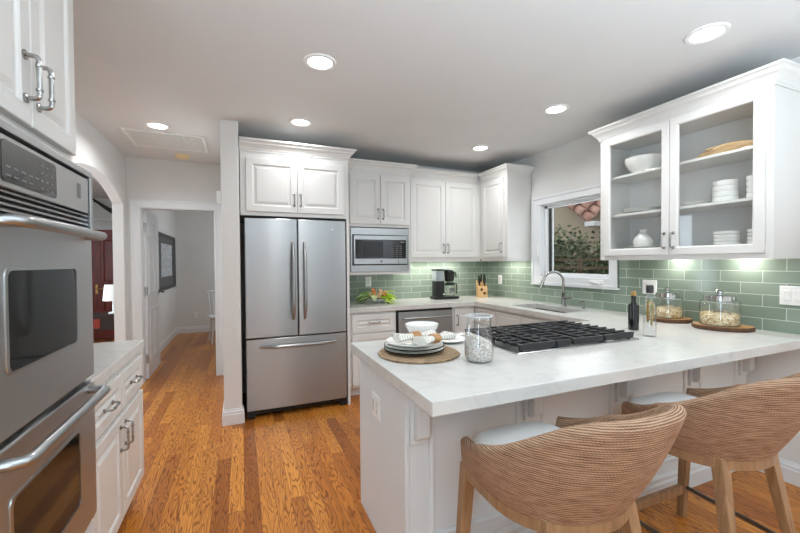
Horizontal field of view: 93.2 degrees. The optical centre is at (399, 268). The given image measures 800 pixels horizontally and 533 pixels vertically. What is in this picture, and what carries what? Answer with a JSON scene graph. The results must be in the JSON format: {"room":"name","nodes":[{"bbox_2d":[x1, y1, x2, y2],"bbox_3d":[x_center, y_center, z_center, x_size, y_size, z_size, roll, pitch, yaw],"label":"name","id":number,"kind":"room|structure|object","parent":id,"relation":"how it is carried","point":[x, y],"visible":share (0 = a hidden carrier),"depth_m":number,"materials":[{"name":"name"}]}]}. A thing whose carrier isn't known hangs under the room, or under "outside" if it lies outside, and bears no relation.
{"room":"kitchen","nodes":[
{"label":"kitchen","id":0,"kind":"room"},
{"bbox_2d":[72,110,176,342],"bbox_3d":[-2.217,0.062,2.107,0.100,2.576,11.800,-1,1,-23],"label":"wall","id":1,"kind":"structure","parent":0,"point":[95,154],"depth_m":4.11,"materials":[{"name":"paint"}]},
{"bbox_2d":[158,231,175,290],"bbox_3d":[-3.953,-0.108,6.420,0.040,0.920,1.600,-1,1,-23],"label":"framed picture","id":2,"kind":"object","parent":1,"relation":"attached to","point":[167,255],"visible":0.75,"depth_m":6.39,"materials":[{"name":"black plastic"}]},
{"bbox_2d":[161,243,171,276],"bbox_3d":[-3.953,-0.138,6.419,0.003,0.540,1.000,-1,1,-23],"label":"artwork","id":3,"kind":"object","parent":2,"relation":"attached to","point":[166,248],"depth_m":6.38},
{"bbox_2d":[160,325,214,352],"bbox_3d":[-2.826,1.221,6.287,1.980,0.130,3.250,-1,1,-23],"label":"baseboard","id":4,"kind":"structure","parent":1,"relation":"attached to","point":[205,328],"depth_m":7.42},
{"bbox_2d":[93,198,214,339],"bbox_3d":[-4.710,-0.005,7.351,4.800,2.576,0.200,-1,1,-23],"label":"wall","id":5,"kind":"structure","parent":0,"point":[194,231],"depth_m":7.49,"materials":[{"name":"paint"}]},
{"bbox_2d":[92,198,111,212],"bbox_3d":[-5.310,-1.107,6.888,0.579,0.412,0.162,-1,1,-23],"label":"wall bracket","id":6,"kind":"object","parent":5,"relation":"attached to","point":[108,209],"visible":0.48,"depth_m":6.82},
{"bbox_2d":[93,225,111,229],"bbox_3d":[-5.513,0.254,6.894,1.130,2.085,0.026,-1,1,-23],"label":"trim","id":7,"kind":"structure","parent":5,"relation":"attached to","point":[95,227],"depth_m":6.91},
{"bbox_2d":[91,229,114,338],"bbox_3d":[-5.494,0.292,6.852,0.960,1.990,0.110,-1,1,-23],"label":"entry door","id":8,"kind":"structure","parent":5,"relation":"in","point":[102,250],"depth_m":6.89,"materials":[{"name":"brown wood"}]},
{"bbox_2d":[126,157,241,339],"bbox_3d":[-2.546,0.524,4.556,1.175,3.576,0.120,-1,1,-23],"label":"wall","id":9,"kind":"structure","parent":0,"point":[146,178],"depth_m":4.40,"materials":[{"name":"paint"}]},
{"bbox_2d":[129,198,223,383],"bbox_3d":[-2.623,0.261,4.521,0.947,2.105,0.172,-1,1,-23],"label":"door frame","id":10,"kind":"structure","parent":9,"relation":"in","point":[136,206],"depth_m":4.38,"materials":[{"name":"wood"}]},
{"bbox_2d":[143,210,164,378],"bbox_3d":[-3.139,0.307,4.788,0.174,1.988,0.769,-1,1,-23],"label":"hall door","id":11,"kind":"structure","parent":10,"relation":"attached to","point":[150,221],"depth_m":4.68,"materials":[{"name":"wood"}]},
{"bbox_2d":[220,119,241,409],"bbox_3d":[-1.741,0.028,3.950,0.140,2.576,1.610,-1,1,-23],"label":"wall pier","id":12,"kind":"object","parent":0,"point":[229,142],"visible":0.98,"depth_m":3.21,"materials":[{"name":"paint"}]},
{"bbox_2d":[222,404,244,425],"bbox_3d":[-1.724,1.251,3.952,0.176,0.130,1.608,-1,1,-23],"label":"baseboard","id":13,"kind":"object","parent":12,"relation":"attached to","point":[237,415],"visible":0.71,"depth_m":3.21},
{"bbox_2d":[239,150,480,392],"bbox_3d":[-0.264,0.006,4.615,3.092,2.576,0.100,-1,1,-23],"label":"wall","id":14,"kind":"structure","parent":0,"point":[241,225],"depth_m":3.99,"materials":[{"name":"paint"}]},
{"bbox_2d":[348,158,417,274],"bbox_3d":[-0.290,-0.539,4.256,0.850,1.202,0.508,-1,1,-23],"label":"upper cabinet","id":15,"kind":"object","parent":14,"relation":"attached to","point":[378,191],"visible":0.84,"depth_m":4.05,"materials":[{"name":"white wood"}]},
{"bbox_2d":[350,227,408,271],"bbox_3d":[-0.281,-0.202,4.247,0.664,0.468,0.427,-1,1,-23],"label":"microwave","id":16,"kind":"object","parent":15,"relation":"in","point":[371,249],"visible":1,"depth_m":4.05,"materials":[{"name":"metal"}]},
{"bbox_2d":[349,259,485,300],"bbox_3d":[0.199,0.122,4.752,2.119,0.506,0.008,-1,1,-23],"label":"tiled wall","id":17,"kind":"structure","parent":14,"relation":"attached to","point":[417,284],"depth_m":4.77,"materials":[{"name":"green tile"}]},
{"bbox_2d":[365,277,370,286],"bbox_3d":[-0.376,0.157,4.502,0.072,0.116,0.009,-1,1,-23],"label":"outlet","id":18,"kind":"object","parent":17,"relation":"attached to","point":[367,279],"visible":1,"depth_m":4.50,"materials":[{"name":"white plastic"}]},
{"bbox_2d":[410,168,479,261],"bbox_3d":[0.483,-0.618,4.638,1.000,1.068,0.396,-1,1,-23],"label":"upper cabinet","id":19,"kind":"object","parent":14,"relation":"attached to","point":[444,204],"visible":0.95,"depth_m":4.49,"materials":[{"name":"white wood"}]},
{"bbox_2d":[73,0,799,198],"bbox_3d":[-1.369,-1.288,2.445,7.200,0.100,11.800,-1,1,-23],"label":"ceiling","id":20,"kind":"structure","parent":0,"point":[426,83],"depth_m":2.33,"materials":[{"name":"paint"}]},
{"bbox_2d":[144,121,170,129],"bbox_3d":[-2.115,-1.243,3.304,0.194,0.008,0.194,-1,1,-23],"label":"recessed light","id":21,"kind":"object","parent":20,"relation":"in","point":[154,125],"visible":1,"depth_m":3.29,"materials":[{"name":"white plastic"}]},
{"bbox_2d":[148,123,166,128],"bbox_3d":[-2.115,-1.245,3.304,0.143,0.002,0.143,-1,1,-23],"label":"diffuser","id":22,"kind":"object","parent":21,"relation":"attached to","point":[151,125],"depth_m":3.29,"materials":[{"name":"white"}]},
{"bbox_2d":[120,127,207,152],"bbox_3d":[-2.271,-1.246,3.716,0.663,0.013,0.540,-1,1,-23],"label":"attic hatch","id":23,"kind":"object","parent":20,"relation":"in","point":[142,138],"visible":1,"depth_m":3.68,"materials":[{"name":"white paint"}]},
{"bbox_2d":[175,153,189,159],"bbox_3d":[-2.421,-1.239,4.217,0.150,0.041,0.150,-1,1,-23],"label":"smoke detector","id":24,"kind":"object","parent":20,"relation":"attached to","point":[181,156],"visible":1,"depth_m":4.17,"materials":[{"name":"beige plastic"}]},
{"bbox_2d":[289,118,311,126],"bbox_3d":[-0.853,-1.252,3.248,0.194,0.008,0.194,-1,1,-23],"label":"recessed light","id":25,"kind":"object","parent":20,"relation":"in","point":[301,122],"visible":1,"depth_m":3.25,"materials":[{"name":"white plastic"}]},
{"bbox_2d":[292,120,308,124],"bbox_3d":[-0.853,-1.253,3.248,0.143,0.002,0.143,-1,1,-23],"label":"diffuser","id":26,"kind":"object","parent":25,"relation":"attached to","point":[294,122],"depth_m":3.25,"materials":[{"name":"white"}]},
{"bbox_2d":[303,53,335,70],"bbox_3d":[-0.481,-1.238,2.278,0.194,0.008,0.194,-1,1,-23],"label":"recessed light","id":27,"kind":"object","parent":20,"relation":"in","point":[315,61],"visible":1,"depth_m":2.27,"materials":[{"name":"white plastic"}]},
{"bbox_2d":[308,57,331,68],"bbox_3d":[-0.481,-1.240,2.278,0.143,0.002,0.143,-1,1,-23],"label":"diffuser","id":28,"kind":"object","parent":27,"relation":"attached to","point":[313,62],"depth_m":2.28,"materials":[{"name":"white"}]},
{"bbox_2d":[471,145,489,150],"bbox_3d":[0.855,-1.277,4.019,0.194,0.008,0.194,-1,1,-23],"label":"recessed light","id":29,"kind":"object","parent":20,"relation":"in","point":[478,147],"visible":1,"depth_m":4.00,"materials":[{"name":"white plastic"}]},
{"bbox_2d":[474,146,486,149],"bbox_3d":[0.855,-1.279,4.019,0.143,0.002,0.143,-1,1,-23],"label":"diffuser","id":30,"kind":"object","parent":29,"relation":"attached to","point":[475,147],"depth_m":4.02,"materials":[{"name":"white"}]},
{"bbox_2d":[543,104,568,114],"bbox_3d":[1.241,-1.263,3.009,0.194,0.008,0.194,-1,1,-23],"label":"recessed light","id":31,"kind":"object","parent":20,"relation":"in","point":[557,108],"visible":1,"depth_m":3.00,"materials":[{"name":"white plastic"}]},
{"bbox_2d":[547,106,565,112],"bbox_3d":[1.241,-1.265,3.009,0.143,0.002,0.143,-1,1,-23],"label":"diffuser","id":32,"kind":"object","parent":31,"relation":"attached to","point":[551,109],"depth_m":3.01,"materials":[{"name":"white"}]},
{"bbox_2d":[684,22,730,44],"bbox_3d":[1.637,-1.250,2.021,0.194,0.008,0.194,-1,1,-23],"label":"recessed light","id":33,"kind":"object","parent":20,"relation":"in","point":[709,32],"visible":1,"depth_m":2.02,"materials":[{"name":"white plastic"}]},
{"bbox_2d":[690,26,723,41],"bbox_3d":[1.636,-1.252,2.021,0.143,0.002,0.143,-1,1,-23],"label":"diffuser","id":34,"kind":"object","parent":33,"relation":"attached to","point":[706,33],"depth_m":2.02,"materials":[{"name":"white"}]},
{"bbox_2d":[93,331,799,532],"bbox_3d":[-1.349,1.378,2.489,7.200,0.080,11.800,-1,1,-23],"label":"floor","id":35,"kind":"structure","parent":0,"point":[298,470],"depth_m":2.44,"materials":[{"name":"brown wood"}]},
{"bbox_2d":[0,0,75,160],"bbox_3d":[-1.319,0.075,0.974,0.662,2.574,0.719,-1,1,-23],"label":"tall cabinet","id":36,"kind":"object","parent":35,"relation":"on","point":[37,81],"visible":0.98,"depth_m":1.13,"materials":[{"name":"white wood"}]},
{"bbox_2d":[0,119,109,532],"bbox_3d":[-1.262,0.284,0.993,0.694,1.305,0.695,-1,1,-23],"label":"double oven","id":37,"kind":"object","parent":36,"relation":"in","point":[48,403],"visible":1,"depth_m":1.04,"materials":[{"name":"metal"}]},
{"bbox_2d":[93,312,113,330],"bbox_3d":[-3.897,0.945,4.722,0.840,0.750,0.360,-1,1,-23],"label":"console table","id":38,"kind":"object","parent":35,"relation":"on","point":[101,320],"visible":0.02,"depth_m":4.65,"materials":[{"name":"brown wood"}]},
{"bbox_2d":[103,284,113,312],"bbox_3d":[-3.643,0.386,4.821,0.230,0.360,0.230,-1,1,-23],"label":"table lamp","id":39,"kind":"object","parent":38,"relation":"on","point":[108,294],"visible":0.52,"depth_m":4.72,"materials":[{"name":"white fabric"}]},
{"bbox_2d":[84,353,143,532],"bbox_3d":[-1.621,0.921,1.732,0.660,0.861,0.890,-1,1,-23],"label":"base cabinet","id":40,"kind":"object","parent":35,"relation":"on","point":[119,426],"visible":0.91,"depth_m":1.79,"materials":[{"name":"white wood"}]},
{"bbox_2d":[86,339,143,384],"bbox_3d":[-1.656,0.464,1.735,0.633,0.052,0.930,-1,1,-23],"label":"countertop","id":41,"kind":"structure","parent":40,"relation":"on","point":[109,357],"depth_m":1.90,"materials":[{"name":"white stone"}]},
{"bbox_2d":[206,290,214,344],"bbox_3d":[-3.137,0.834,6.693,0.467,0.900,0.474,-1,1,-33],"label":"spindle chair","id":42,"kind":"object","parent":35,"relation":"on","point":[211,316],"visible":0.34,"depth_m":6.71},
{"bbox_2d":[244,218,346,419],"bbox_3d":[-1.050,0.434,3.749,0.894,1.762,0.824,-1,1,-23],"label":"refrigerator","id":43,"kind":"object","parent":35,"relation":"on","point":[295,270],"visible":1,"depth_m":3.42,"materials":[{"name":"silver metal"}]},
{"bbox_2d":[239,136,356,404],"bbox_3d":[-1.034,0.094,3.786,1.026,2.440,0.821,-1,1,-23],"label":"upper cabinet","id":44,"kind":"object","parent":35,"relation":"on","point":[279,179],"visible":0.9,"depth_m":3.43,"materials":[{"name":"white wood"}]},
{"bbox_2d":[350,311,395,395],"bbox_3d":[-0.392,0.873,4.144,0.535,0.861,0.660,-1,1,-23],"label":"base cabinet","id":45,"kind":"object","parent":35,"relation":"on","point":[368,326],"visible":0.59,"depth_m":3.85,"materials":[{"name":"white wood"}]},
{"bbox_2d":[396,307,451,333],"bbox_3d":[0.184,0.867,4.348,0.670,0.858,0.625,-1,1,-23],"label":"dishwasher","id":46,"kind":"object","parent":35,"relation":"on","point":[442,316],"visible":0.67,"depth_m":4.09,"materials":[{"name":"silver metal"}]},
{"bbox_2d":[452,306,474,332],"bbox_3d":[0.622,0.858,4.569,0.295,0.861,0.660,-1,1,-23],"label":"base cabinet","id":47,"kind":"object","parent":35,"relation":"on","point":[460,321],"visible":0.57,"depth_m":4.29,"materials":[{"name":"white wood"}]},
{"bbox_2d":[474,306,553,327],"bbox_3d":[1.307,0.861,4.013,0.645,0.862,2.202,-1,1,-23],"label":"base cabinet","id":48,"kind":"object","parent":35,"relation":"on","point":[500,318],"visible":0.08,"depth_m":3.91,"materials":[{"name":"white wood"}]},
{"bbox_2d":[360,357,754,532],"bbox_3d":[1.068,0.893,2.264,2.473,0.861,0.803,-1,1,-23],"label":"base cabinet","id":49,"kind":"object","parent":35,"relation":"on","point":[410,459],"visible":0.36,"depth_m":1.75,"materials":[{"name":"wood"}]},
{"bbox_2d":[372,391,380,421],"bbox_3d":[-0.120,0.683,1.878,0.009,0.116,0.116,-1,1,-23],"label":"outlet","id":50,"kind":"object","parent":49,"relation":"attached to","point":[376,402],"visible":1,"depth_m":1.85,"materials":[{"name":"white plastic"}]},
{"bbox_2d":[350,295,799,416],"bbox_3d":[0.642,0.423,3.195,2.512,0.052,3.212,-1,1,-23],"label":"countertop","id":51,"kind":"structure","parent":49,"relation":"on","point":[457,385],"depth_m":1.76,"materials":[{"name":"white stone"}]},
{"bbox_2d":[366,298,388,303],"bbox_3d":[-0.253,0.359,4.221,0.256,0.056,0.256,-1,1,-23],"label":"flower bowl","id":52,"kind":"object","parent":51,"relation":"on","point":[380,300],"visible":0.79,"depth_m":4.14,"materials":[{"name":"metal"}]},
{"bbox_2d":[356,288,396,303],"bbox_3d":[-0.260,0.300,4.246,0.505,0.166,0.371,-1,1,-23],"label":"flower arrangement","id":53,"kind":"object","parent":52,"relation":"in","point":[384,295],"visible":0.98,"depth_m":4.17,"materials":[{"name":"green plant"}]},
{"bbox_2d":[378,346,459,363],"bbox_3d":[0.093,0.418,1.877,0.404,0.009,0.404,-1,1,-23],"label":"placemat","id":54,"kind":"object","parent":51,"relation":"on","point":[449,353],"visible":0.63,"depth_m":1.77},
{"bbox_2d":[384,346,443,354],"bbox_3d":[0.071,0.403,1.901,0.301,0.019,0.301,-1,1,-23],"label":"dinner plate","id":55,"kind":"object","parent":54,"relation":"on","point":[385,348],"visible":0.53,"depth_m":1.84,"materials":[{"name":"white ceramic"}]},
{"bbox_2d":[384,342,443,351],"bbox_3d":[0.071,0.386,1.900,0.301,0.019,0.301,-1,1,-23],"label":"dinner plate","id":56,"kind":"object","parent":55,"relation":"on","point":[390,346],"visible":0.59,"depth_m":1.85,"materials":[{"name":"white ceramic"}]},
{"bbox_2d":[386,337,442,346],"bbox_3d":[0.072,0.369,1.903,0.284,0.018,0.284,-1,1,-23],"label":"dinner plate","id":57,"kind":"object","parent":56,"relation":"on","point":[409,343],"visible":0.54,"depth_m":1.86,"materials":[{"name":"white ceramic"}]},
{"bbox_2d":[392,330,436,342],"bbox_3d":[0.075,0.335,1.869,0.205,0.048,0.094,-1,1,-25],"label":"rolled napkin","id":58,"kind":"object","parent":57,"relation":"on","point":[397,337],"visible":0.72,"depth_m":1.84,"materials":[{"name":"fabric"}]},
{"bbox_2d":[405,321,437,331],"bbox_3d":[0.116,0.326,2.022,0.176,0.062,0.176,-1,1,-23],"label":"bowl","id":59,"kind":"object","parent":57,"relation":"on","point":[422,326],"visible":0.62,"depth_m":1.98,"materials":[{"name":"white ceramic"}]},
{"bbox_2d":[412,331,454,346],"bbox_3d":[0.164,0.335,1.811,0.205,0.048,0.094,-1,1,-43],"label":"rolled napkin","id":60,"kind":"object","parent":57,"relation":"on","point":[420,341],"visible":1,"depth_m":1.78,"materials":[{"name":"fabric"}]},
{"bbox_2d":[430,269,458,299],"bbox_3d":[0.554,0.191,4.671,0.349,0.365,0.175,-1,1,-23],"label":"coffee maker","id":61,"kind":"object","parent":51,"relation":"on","point":[438,275],"visible":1,"depth_m":4.61,"materials":[{"name":"black plastic"}]},
{"bbox_2d":[444,270,456,281],"bbox_3d":[0.615,0.091,4.702,0.134,0.145,0.153,0,1,30],"label":"basket","id":62,"kind":"object","parent":61,"relation":"on","point":[448,274],"depth_m":4.64,"materials":[{"name":"black plastic"}]},
{"bbox_2d":[442,335,465,342],"bbox_3d":[0.274,0.407,2.165,0.210,0.018,0.210,-1,1,-23],"label":"salad plate","id":63,"kind":"object","parent":51,"relation":"on","point":[458,338],"visible":0.44,"depth_m":2.16,"materials":[{"name":"white ceramic"}]},
{"bbox_2d":[464,313,493,362],"bbox_3d":[0.362,0.318,1.734,0.134,0.208,0.134,-1,1,-23],"label":"glass jar","id":64,"kind":"object","parent":51,"relation":"on","point":[466,315],"visible":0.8,"depth_m":1.72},
{"bbox_2d":[465,332,492,361],"bbox_3d":[0.362,0.355,1.735,0.126,0.127,0.126,-1,1,-23],"label":"beads","id":65,"kind":"object","parent":64,"relation":"in","point":[477,348],"visible":1,"depth_m":1.69},
{"bbox_2d":[476,274,487,297],"bbox_3d":[1.045,0.218,4.846,0.121,0.297,0.161,0,1,2],"label":"knife block","id":66,"kind":"object","parent":51,"relation":"on","point":[481,287],"visible":1,"depth_m":4.78,"materials":[{"name":"brown wood"}]},
{"bbox_2d":[461,320,638,354],"bbox_3d":[0.871,0.389,2.242,0.880,0.044,0.520,-1,1,-23],"label":"cooktop","id":67,"kind":"object","parent":51,"relation":"in","point":[518,339],"visible":0.98,"depth_m":2.12,"materials":[{"name":"metal"}]},
{"bbox_2d":[539,271,571,305],"bbox_3d":[1.553,0.201,3.800,0.304,0.358,0.112,0,1,14],"label":"faucet","id":68,"kind":"object","parent":51,"relation":"on","point":[563,303],"visible":1,"depth_m":3.79,"materials":[{"name":"silver metal"}]},
{"bbox_2d":[628,291,638,329],"bbox_3d":[1.529,0.277,2.478,0.062,0.251,0.062,-1,1,-23],"label":"oil bottle","id":69,"kind":"object","parent":51,"relation":"on","point":[633,307],"visible":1,"depth_m":2.46,"materials":[{"name":"black glass"}]},
{"bbox_2d":[643,285,656,336],"bbox_3d":[1.487,0.253,2.254,0.069,0.306,0.069,-1,1,-23],"label":"bottle","id":70,"kind":"object","parent":51,"relation":"on","point":[649,307],"visible":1,"depth_m":2.24,"materials":[{"name":"clear glass"}]},
{"bbox_2d":[649,316,692,323],"bbox_3d":[2.007,0.379,2.812,0.276,0.029,0.228,0,1,27],"label":"wood slice","id":71,"kind":"object","parent":51,"relation":"on","point":[684,320],"visible":0.62,"depth_m":2.72,"materials":[{"name":"brown wood"}]},
{"bbox_2d":[652,288,682,318],"bbox_3d":[1.993,0.253,2.819,0.188,0.220,0.188,-1,1,-23],"label":"glass canister","id":72,"kind":"object","parent":71,"relation":"on","point":[666,293],"visible":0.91,"depth_m":2.77,"materials":[{"name":"clear glass"}]},
{"bbox_2d":[653,305,682,317],"bbox_3d":[1.994,0.315,2.820,0.180,0.087,0.180,-1,1,-23],"label":"flakes","id":73,"kind":"object","parent":72,"relation":"in","point":[666,311],"visible":1,"depth_m":2.76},
{"bbox_2d":[691,322,755,332],"bbox_3d":[2.106,0.383,2.471,0.323,0.029,0.228,0,1,35],"label":"wood slice","id":74,"kind":"object","parent":51,"relation":"on","point":[743,328],"visible":0.68,"depth_m":2.39,"materials":[{"name":"brown wood"}]},
{"bbox_2d":[699,290,740,326],"bbox_3d":[2.093,0.254,2.478,0.212,0.228,0.212,-1,1,-23],"label":"glass canister","id":75,"kind":"object","parent":74,"relation":"on","point":[707,297],"visible":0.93,"depth_m":2.42,"materials":[{"name":"clear glass"}]},
{"bbox_2d":[700,310,739,325],"bbox_3d":[2.093,0.318,2.479,0.204,0.090,0.204,-1,1,-23],"label":"flakes","id":76,"kind":"object","parent":75,"relation":"in","point":[714,317],"visible":1,"depth_m":2.41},
{"bbox_2d":[456,403,686,532],"bbox_3d":[0.568,0.864,1.300,0.642,0.956,0.668,-1,1,-23],"label":"counter stool","id":77,"kind":"object","parent":35,"relation":"on","point":[573,475],"visible":1,"depth_m":1.08,"materials":[{"name":"wicker"}]},
{"bbox_2d":[473,421,560,444],"bbox_3d":[0.526,0.701,1.394,0.410,0.107,0.451,-1,1,-23],"label":"seat cushion","id":78,"kind":"object","parent":77,"relation":"on","point":[511,433],"depth_m":1.50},
{"bbox_2d":[612,372,799,532],"bbox_3d":[1.386,0.853,1.648,0.642,0.956,0.668,-1,1,-23],"label":"counter stool","id":79,"kind":"object","parent":35,"relation":"on","point":[738,427],"visible":0.84,"depth_m":1.46,"materials":[{"name":"wicker"}]},
{"bbox_2d":[628,392,697,403],"bbox_3d":[1.345,0.689,1.743,0.410,0.107,0.451,-1,1,-23],"label":"seat cushion","id":80,"kind":"object","parent":79,"relation":"on","point":[661,397],"depth_m":1.86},
{"bbox_2d":[491,57,799,464],"bbox_3d":[2.659,0.030,1.825,0.140,2.576,7.507,-1,1,-23],"label":"wall","id":81,"kind":"structure","parent":0,"point":[575,164],"depth_m":3.69,"materials":[{"name":"paint"}]},
{"bbox_2d":[478,163,534,260],"bbox_3d":[1.168,-0.623,4.641,0.402,1.068,0.931,-1,1,-23],"label":"upper cabinet","id":82,"kind":"object","parent":81,"relation":"attached to","point":[505,189],"visible":0.94,"depth_m":4.31,"materials":[{"name":"white wood"}]},
{"bbox_2d":[531,184,619,289],"bbox_3d":[1.766,-0.300,3.853,0.189,0.973,1.095,-1,1,-23],"label":"window","id":83,"kind":"structure","parent":81,"relation":"in","point":[542,217],"depth_m":4.10,"materials":[{"name":"glass"},{"name":"white painted wood"}]},
{"bbox_2d":[486,259,799,334],"bbox_3d":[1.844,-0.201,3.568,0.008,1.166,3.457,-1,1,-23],"label":"tiled wall","id":84,"kind":"structure","parent":81,"relation":"attached to","point":[756,283],"depth_m":2.80,"materials":[{"name":"green tile"}]},
{"bbox_2d":[642,280,656,293],"bbox_3d":[2.038,0.152,3.094,0.010,0.116,0.116,-1,1,-23],"label":"outlet","id":85,"kind":"object","parent":84,"relation":"attached to","point":[645,282],"visible":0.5,"depth_m":3.09,"materials":[{"name":"white plastic"}]},
{"bbox_2d":[779,286,799,305],"bbox_3d":[2.383,0.166,2.271,0.010,0.116,0.162,-1,1,-23],"label":"light switch","id":86,"kind":"object","parent":84,"relation":"attached to","point":[789,295],"visible":1,"depth_m":2.30,"materials":[{"name":"white plastic"}]},
{"bbox_2d":[588,58,799,259],"bbox_3d":[1.995,-0.596,2.670,0.402,1.070,1.237,-1,1,-23],"label":"display cabinet","id":87,"kind":"object","parent":81,"relation":"attached to","point":[761,105],"visible":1,"depth_m":2.56,"materials":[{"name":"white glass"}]},
{"bbox_2d":[623,209,656,213],"bbox_3d":[1.902,-0.439,2.962,0.270,0.016,0.270,-1,1,-23],"label":"platter","id":88,"kind":"object","parent":87,"relation":"on","point":[632,211],"visible":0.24,"depth_m":2.89,"materials":[{"name":"white ceramic"}]},
{"bbox_2d":[623,208,660,211],"bbox_3d":[1.902,-0.449,2.961,0.270,0.016,0.270,-1,1,-23],"label":"platter","id":89,"kind":"object","parent":88,"relation":"on","point":[637,208],"visible":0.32,"depth_m":2.87,"materials":[{"name":"white ceramic"}]},
{"bbox_2d":[623,206,660,210],"bbox_3d":[1.902,-0.460,2.961,0.270,0.016,0.270,-1,1,-23],"label":"platter","id":90,"kind":"object","parent":89,"relation":"on","point":[644,206],"visible":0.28,"depth_m":2.86,"materials":[{"name":"white ceramic"}]},
{"bbox_2d":[625,153,660,172],"bbox_3d":[1.901,-0.796,2.951,0.260,0.125,0.260,-1,1,-23],"label":"serving bowl","id":91,"kind":"object","parent":87,"relation":"on","point":[643,162],"visible":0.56,"depth_m":2.87,"materials":[{"name":"white ceramic"}]},
{"bbox_2d":[626,246,659,247],"bbox_3d":[1.905,-0.161,2.950,0.250,0.016,0.250,-1,1,-23],"label":"platter","id":92,"kind":"object","parent":87,"relation":"on","point":[634,246],"visible":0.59,"depth_m":2.87,"materials":[{"name":"white ceramic"}]},
{"bbox_2d":[632,229,653,245],"bbox_3d":[1.897,-0.232,2.954,0.144,0.143,0.144,-1,1,-23],"label":"vase","id":93,"kind":"object","parent":92,"relation":"on","point":[643,238],"visible":0.9,"depth_m":2.91,"materials":[{"name":"white ceramic"}]},
{"bbox_2d":[611,145,752,183],"bbox_3d":[2.033,-0.720,2.685,0.296,0.018,1.061,-1,1,-23],"label":"shelf","id":94,"kind":"object","parent":87,"relation":"attached to","point":[744,155],"depth_m":2.62,"materials":[{"name":"wood"}]},
{"bbox_2d":[611,197,752,219],"bbox_3d":[2.036,-0.417,2.690,0.296,0.018,1.061,-1,1,-23],"label":"shelf","id":95,"kind":"object","parent":87,"relation":"attached to","point":[744,203],"depth_m":2.62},
{"bbox_2d":[679,203,702,206],"bbox_3d":[2.035,-0.434,2.643,0.210,0.016,0.210,-1,1,-23],"label":"platter","id":96,"kind":"object","parent":87,"relation":"on","point":[689,203],"visible":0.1,"depth_m":2.58,"materials":[{"name":"white ceramic"}]},
{"bbox_2d":[679,201,710,204],"bbox_3d":[2.035,-0.445,2.643,0.210,0.016,0.210,-1,1,-23],"label":"platter","id":97,"kind":"object","parent":96,"relation":"on","point":[695,201],"visible":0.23,"depth_m":2.56,"materials":[{"name":"white ceramic"}]},
{"bbox_2d":[697,140,752,157],"bbox_3d":[2.119,-0.759,2.425,0.180,0.064,0.410,-1,1,-23],"label":"board","id":98,"kind":"object","parent":87,"relation":"on","point":[745,143],"visible":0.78,"depth_m":2.38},
{"bbox_2d":[712,196,738,201],"bbox_3d":[2.109,-0.442,2.454,0.136,0.036,0.136,-1,1,-23],"label":"bowl","id":99,"kind":"object","parent":87,"relation":"on","point":[722,198],"visible":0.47,"depth_m":2.41,"materials":[{"name":"white ceramic"}]},
{"bbox_2d":[712,190,738,197],"bbox_3d":[2.109,-0.476,2.454,0.136,0.036,0.136,-1,1,-23],"label":"bowl","id":100,"kind":"object","parent":99,"relation":"on","point":[728,192],"visible":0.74,"depth_m":2.40,"materials":[{"name":"white ceramic"}]},
{"bbox_2d":[712,185,738,192],"bbox_3d":[2.109,-0.511,2.453,0.136,0.036,0.136,-1,1,-23],"label":"bowl","id":101,"kind":"object","parent":100,"relation":"on","point":[724,187],"visible":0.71,"depth_m":2.40,"materials":[{"name":"white ceramic"}]},
{"bbox_2d":[712,179,739,186],"bbox_3d":[2.108,-0.545,2.452,0.136,0.036,0.136,-1,1,-23],"label":"bowl","id":102,"kind":"object","parent":101,"relation":"on","point":[729,181],"visible":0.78,"depth_m":2.40,"materials":[{"name":"white ceramic"}]},
{"bbox_2d":[713,241,740,244],"bbox_3d":[2.108,-0.159,2.441,0.140,0.024,0.140,-1,1,-23],"label":"shallow dish","id":103,"kind":"object","parent":87,"relation":"in","point":[727,242],"visible":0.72,"depth_m":2.39,"materials":[{"name":"white ceramic"}]},
{"bbox_2d":[713,238,740,241],"bbox_3d":[2.108,-0.181,2.441,0.140,0.024,0.140,-1,1,-23],"label":"shallow dish","id":104,"kind":"object","parent":103,"relation":"on","point":[716,239],"visible":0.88,"depth_m":2.39,"materials":[{"name":"white ceramic"}]},
{"bbox_2d":[713,234,741,238],"bbox_3d":[2.108,-0.204,2.440,0.140,0.024,0.140,-1,1,-23],"label":"shallow dish","id":105,"kind":"object","parent":104,"relation":"on","point":[724,235],"visible":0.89,"depth_m":2.39,"materials":[{"name":"white ceramic"}]},
{"bbox_2d":[713,231,741,234],"bbox_3d":[2.107,-0.226,2.440,0.140,0.024,0.140,-1,1,-23],"label":"shallow dish","id":106,"kind":"object","parent":105,"relation":"on","point":[716,232],"visible":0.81,"depth_m":2.39,"materials":[{"name":"white ceramic"}]},
{"bbox_2d":[759,457,799,486],"bbox_3d":[2.592,1.254,1.820,0.018,0.130,1.480,-1,1,-23],"label":"baseboard","id":107,"kind":"structure","parent":81,"relation":"attached to","point":[790,470],"depth_m":2.31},
{"label":"outside","id":108,"kind":"structure","parent":0,"visible":0},
{"bbox_3d":[5.130,1.265,7.592,8.700,0.080,14.000,-1,1,-23],"label":"ground","id":109,"kind":"structure","parent":108,"visible":0},
{"bbox_2d":[554,200,605,272],"bbox_3d":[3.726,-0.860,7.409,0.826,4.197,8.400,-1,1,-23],"label":"house","id":110,"kind":"structure","parent":109,"relation":"on","point":[586,216],"depth_m":7.37,"materials":[{"name":"paint"}]},
{"bbox_2d":[554,224,608,273],"bbox_3d":[2.962,0.246,6.179,1.325,2.040,3.369,-1,1,-23],"label":"hedge","id":111,"kind":"object","parent":109,"relation":"on","point":[561,251],"visible":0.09,"depth_m":6.04,"materials":[{"name":"green plant"}]},
{"bbox_2d":[554,257,608,273],"bbox_3d":[2.568,0.564,5.206,0.072,1.440,3.000,-1,1,-23],"label":"fence","id":112,"kind":"object","parent":109,"relation":"on","point":[579,267],"visible":0.19,"depth_m":5.29,"materials":[{"name":"brown wood"}]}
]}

